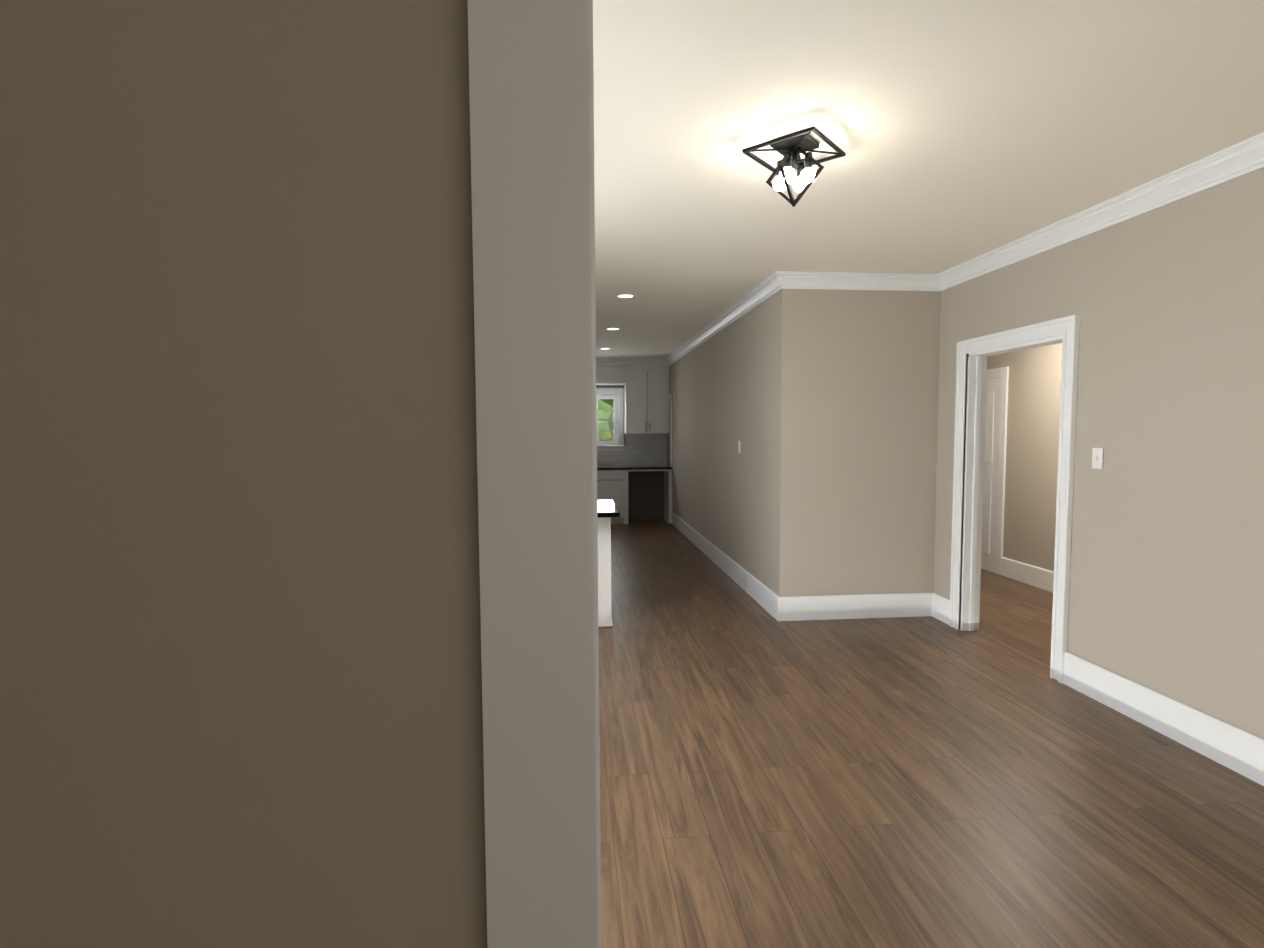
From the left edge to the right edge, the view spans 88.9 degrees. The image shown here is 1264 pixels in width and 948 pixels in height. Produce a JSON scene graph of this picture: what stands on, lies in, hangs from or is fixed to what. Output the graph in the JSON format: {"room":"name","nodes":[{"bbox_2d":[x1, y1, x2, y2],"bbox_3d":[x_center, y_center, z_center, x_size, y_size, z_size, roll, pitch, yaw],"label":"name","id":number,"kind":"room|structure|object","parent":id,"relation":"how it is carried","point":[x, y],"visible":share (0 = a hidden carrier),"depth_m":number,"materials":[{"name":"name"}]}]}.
{"room":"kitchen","nodes":[
{"label":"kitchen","id":0,"kind":"room"},
{"bbox_2d":[0,0,487,947],"bbox_3d":[0.903,0.092,0.797,3.842,2.700,0.150,-1,4,-5],"label":"wall","id":1,"kind":"structure","parent":0,"point":[240,660],"depth_m":0.60,"materials":[{"name":"beige paint"}]},
{"bbox_2d":[467,0,600,947],"bbox_3d":[0.899,0.287,0.810,2.105,2.310,0.210,-1,4,-5],"label":"trim","id":2,"kind":"structure","parent":1,"relation":"attached to","point":[531,86],"depth_m":0.59,"materials":[{"name":"white wood"}]},
{"bbox_2d":[596,385,666,465],"bbox_3d":[0.781,-0.535,11.206,5.513,2.800,0.200,-1,4,-5],"label":"wall","id":3,"kind":"structure","parent":0,"point":[609,386],"depth_m":10.95,"materials":[{"name":"beige paint"}]},
{"bbox_2d":[596,388,624,450],"bbox_3d":[-0.721,-0.925,11.012,1.190,1.060,0.260,-1,4,-5],"label":"kitchen window","id":4,"kind":"structure","parent":3,"relation":"in","point":[615,420],"depth_m":10.98,"materials":[{"name":"white"}]},
{"bbox_2d":[596,365,624,384],"bbox_3d":[-0.686,-1.691,10.701,1.132,0.408,0.382,-1,4,-5],"label":"upper cabinet","id":5,"kind":"object","parent":3,"relation":"attached to","point":[610,375],"visible":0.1,"depth_m":10.58,"materials":[{"name":"white wood"}]},
{"bbox_2d":[596,358,663,365],"bbox_3d":[-0.476,-1.829,10.507,2.010,0.111,0.088,-1,4,-5],"label":"crown molding","id":6,"kind":"structure","parent":3,"relation":"attached to","point":[599,361],"depth_m":10.55,"materials":[{"name":"white wood"}]},
{"bbox_2d":[597,434,666,465],"bbox_3d":[-0.670,-0.410,10.974,2.537,0.544,0.008,-1,4,-5],"label":"backsplash","id":7,"kind":"structure","parent":3,"relation":"attached to","point":[644,449],"depth_m":11.04,"materials":[{"name":"tile"}]},
{"bbox_2d":[624,366,668,433],"bbox_3d":[0.244,-1.293,10.813,0.724,1.228,0.382,-1,4,-5],"label":"upper cabinet","id":8,"kind":"object","parent":3,"relation":"attached to","point":[646,399],"visible":0.98,"depth_m":10.67,"materials":[{"name":"white wood"}]},
{"bbox_2d":[667,289,940,596],"bbox_3d":[1.576,-0.389,8.119,1.395,2.700,6.100,-1,4,-5],"label":"wall","id":9,"kind":"structure","parent":0,"point":[821,405],"depth_m":5.12,"materials":[{"name":"beige paint"}]},
{"bbox_2d":[669,393,671,466],"bbox_3d":[0.620,-0.268,10.806,0.020,2.120,0.540,-1,4,-5],"label":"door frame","id":10,"kind":"structure","parent":9,"relation":"attached to","point":[670,396],"depth_m":10.52,"materials":[{"name":"white wood"}]},
{"bbox_2d":[664,271,787,365],"bbox_3d":[0.850,-1.657,7.749,0.088,0.111,5.836,-1,4,-5],"label":"crown molding","id":11,"kind":"structure","parent":9,"relation":"attached to","point":[777,281],"depth_m":6.14,"materials":[{"name":"white wood"}]},
{"bbox_2d":[672,512,779,620],"bbox_3d":[0.910,0.894,7.795,0.018,0.190,5.448,-1,4,-5],"label":"baseboard","id":12,"kind":"structure","parent":9,"relation":"attached to","point":[757,590],"depth_m":6.45,"materials":[{"name":"white wood"}]},
{"bbox_2d":[738,441,740,452],"bbox_3d":[1.038,-0.264,6.256,0.014,0.116,0.072,-1,4,-5],"label":"light switch","id":13,"kind":"object","parent":9,"relation":"attached to","point":[739,446],"visible":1,"depth_m":6.25,"materials":[{"name":"white plastic"}]},
{"bbox_2d":[784,271,935,290],"bbox_3d":[1.754,-1.479,4.952,1.170,0.111,0.088,-1,4,-5],"label":"crown molding","id":14,"kind":"structure","parent":9,"relation":"attached to","point":[796,280],"depth_m":4.95,"materials":[{"name":"white wood"}]},
{"bbox_2d":[780,592,939,620],"bbox_3d":[1.811,1.061,5.156,1.262,0.190,0.018,-1,4,-5],"label":"baseboard","id":15,"kind":"structure","parent":9,"relation":"attached to","point":[796,608],"depth_m":5.15,"materials":[{"name":"white wood"}]},
{"bbox_2d":[593,0,1263,357],"bbox_3d":[1.292,-1.548,4.410,5.713,0.100,13.670,-1,4,-5],"label":"ceiling","id":16,"kind":"structure","parent":0,"point":[957,132],"depth_m":2.54,"materials":[{"name":"beige paint"}]},
{"bbox_2d":[616,294,634,297],"bbox_3d":[-0.054,-1.570,5.688,0.170,0.004,0.170,-1,4,-5],"label":"recessed light","id":17,"kind":"object","parent":16,"relation":"in","point":[625,296],"visible":0.96,"depth_m":5.69,"materials":[{"name":"white plastic"}]},
{"bbox_2d":[742,126,845,206],"bbox_3d":[0.676,-1.250,2.687,0.312,0.263,0.312,3,5,40],"label":"ceiling light fixture","id":18,"kind":"object","parent":16,"relation":"attached to","point":[795,145],"visible":1,"depth_m":2.65,"materials":[{"name":"black metal"}]},
{"bbox_2d":[598,519,1263,947],"bbox_3d":[1.307,1.246,4.593,5.713,0.100,13.670,-1,4,-5],"label":"floor","id":19,"kind":"structure","parent":0,"point":[768,779],"depth_m":2.68,"materials":[{"name":"brown wood"}]},
{"bbox_2d":[597,519,612,627],"bbox_3d":[-0.803,0.722,5.199,1.231,0.891,0.631,-1,4,-5],"label":"base cabinet","id":20,"kind":"object","parent":19,"relation":"on","point":[604,525],"depth_m":4.94,"materials":[{"name":"white paint"}]},
{"bbox_2d":[597,499,619,518],"bbox_3d":[-0.765,0.271,5.007,1.281,0.035,0.900,-1,4,-5],"label":"countertop","id":21,"kind":"structure","parent":20,"relation":"on","point":[606,509],"depth_m":4.85,"materials":[{"name":"stone"}]},
{"bbox_2d":[597,465,672,523],"bbox_3d":[-0.642,0.344,10.699,2.563,0.927,0.656,-1,4,-5],"label":"base cabinet","id":22,"kind":"object","parent":19,"relation":"on","point":[639,492],"visible":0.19,"depth_m":10.43,"materials":[{"name":"white wood"}]},
{"bbox_2d":[987,343,1061,571],"bbox_3d":[4.079,-0.177,4.656,0.150,2.700,13.470,-1,4,-5],"label":"wall","id":23,"kind":"structure","parent":0,"point":[1033,411],"depth_m":6.22,"materials":[{"name":"beige paint"}]},
{"bbox_2d":[981,367,1008,574],"bbox_3d":[3.769,-0.054,7.106,0.022,2.140,1.020,-1,4,-5],"label":"door","id":24,"kind":"structure","parent":23,"relation":"attached to","point":[994,464],"depth_m":6.75,"materials":[{"name":"white wood"}]},
{"bbox_2d":[1001,557,1053,591],"bbox_3d":[4.024,1.092,4.486,0.018,0.190,4.380,-1,4,-5],"label":"baseboard","id":25,"kind":"structure","parent":23,"relation":"attached to","point":[1032,575],"depth_m":6.27,"materials":[{"name":"white wood"}]},
{"bbox_2d":[933,168,1263,738],"bbox_3d":[2.829,0.037,1.484,0.120,2.700,7.368,-1,4,-5],"label":"wall","id":26,"kind":"structure","parent":0,"point":[1166,588],"depth_m":3.17,"materials":[{"name":"beige paint"}]},
{"bbox_2d":[936,596,949,619],"bbox_3d":[2.300,0.865,8.121,0.018,0.190,6.390,-1,4,-5],"label":"baseboard","id":27,"kind":"structure","parent":26,"relation":"attached to","point":[942,605],"depth_m":5.04,"materials":[{"name":"white wood"}]},
{"bbox_2d":[949,314,1079,682],"bbox_3d":[2.571,0.127,4.315,0.188,2.154,1.138,-1,4,-5],"label":"door frame","id":28,"kind":"structure","parent":26,"relation":"attached to","point":[969,448],"depth_m":4.70,"materials":[{"name":"white wood"}]},
{"bbox_2d":[1092,448,1102,468],"bbox_3d":[2.568,-0.087,3.561,0.014,0.116,0.072,-1,4,-5],"label":"light switch","id":29,"kind":"object","parent":26,"relation":"attached to","point":[1097,458],"visible":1,"depth_m":3.56,"materials":[{"name":"white plastic"}]},
{"bbox_2d":[936,132,1263,290],"bbox_3d":[2.570,-1.357,3.006,0.088,0.111,4.120,-1,4,-5],"label":"crown molding","id":30,"kind":"structure","parent":26,"relation":"attached to","point":[1241,158],"depth_m":3.32,"materials":[{"name":"white wood"}]},
{"bbox_2d":[1063,652,1263,785],"bbox_3d":[2.684,1.231,2.470,0.018,0.190,2.700,-1,4,-5],"label":"baseboard","id":31,"kind":"structure","parent":26,"relation":"attached to","point":[1233,748],"depth_m":3.12,"materials":[{"name":"white wood"}]},
{"label":"outside","id":32,"kind":"structure","parent":0,"visible":0},
{"bbox_3d":[-23.001,1.937,17.954,145.000,0.950,160.000,-1,4,-5],"label":"ground","id":33,"kind":"structure","parent":32,"visible":0},
{"bbox_2d":[596,399,613,440],"bbox_3d":[-1.614,-2.179,16.943,9.957,7.708,4.831,-1,4,-5],"label":"tree","id":34,"kind":"object","parent":33,"relation":"on","point":[603,413],"depth_m":15.33,"materials":[{"name":"green plant"}]}
]}

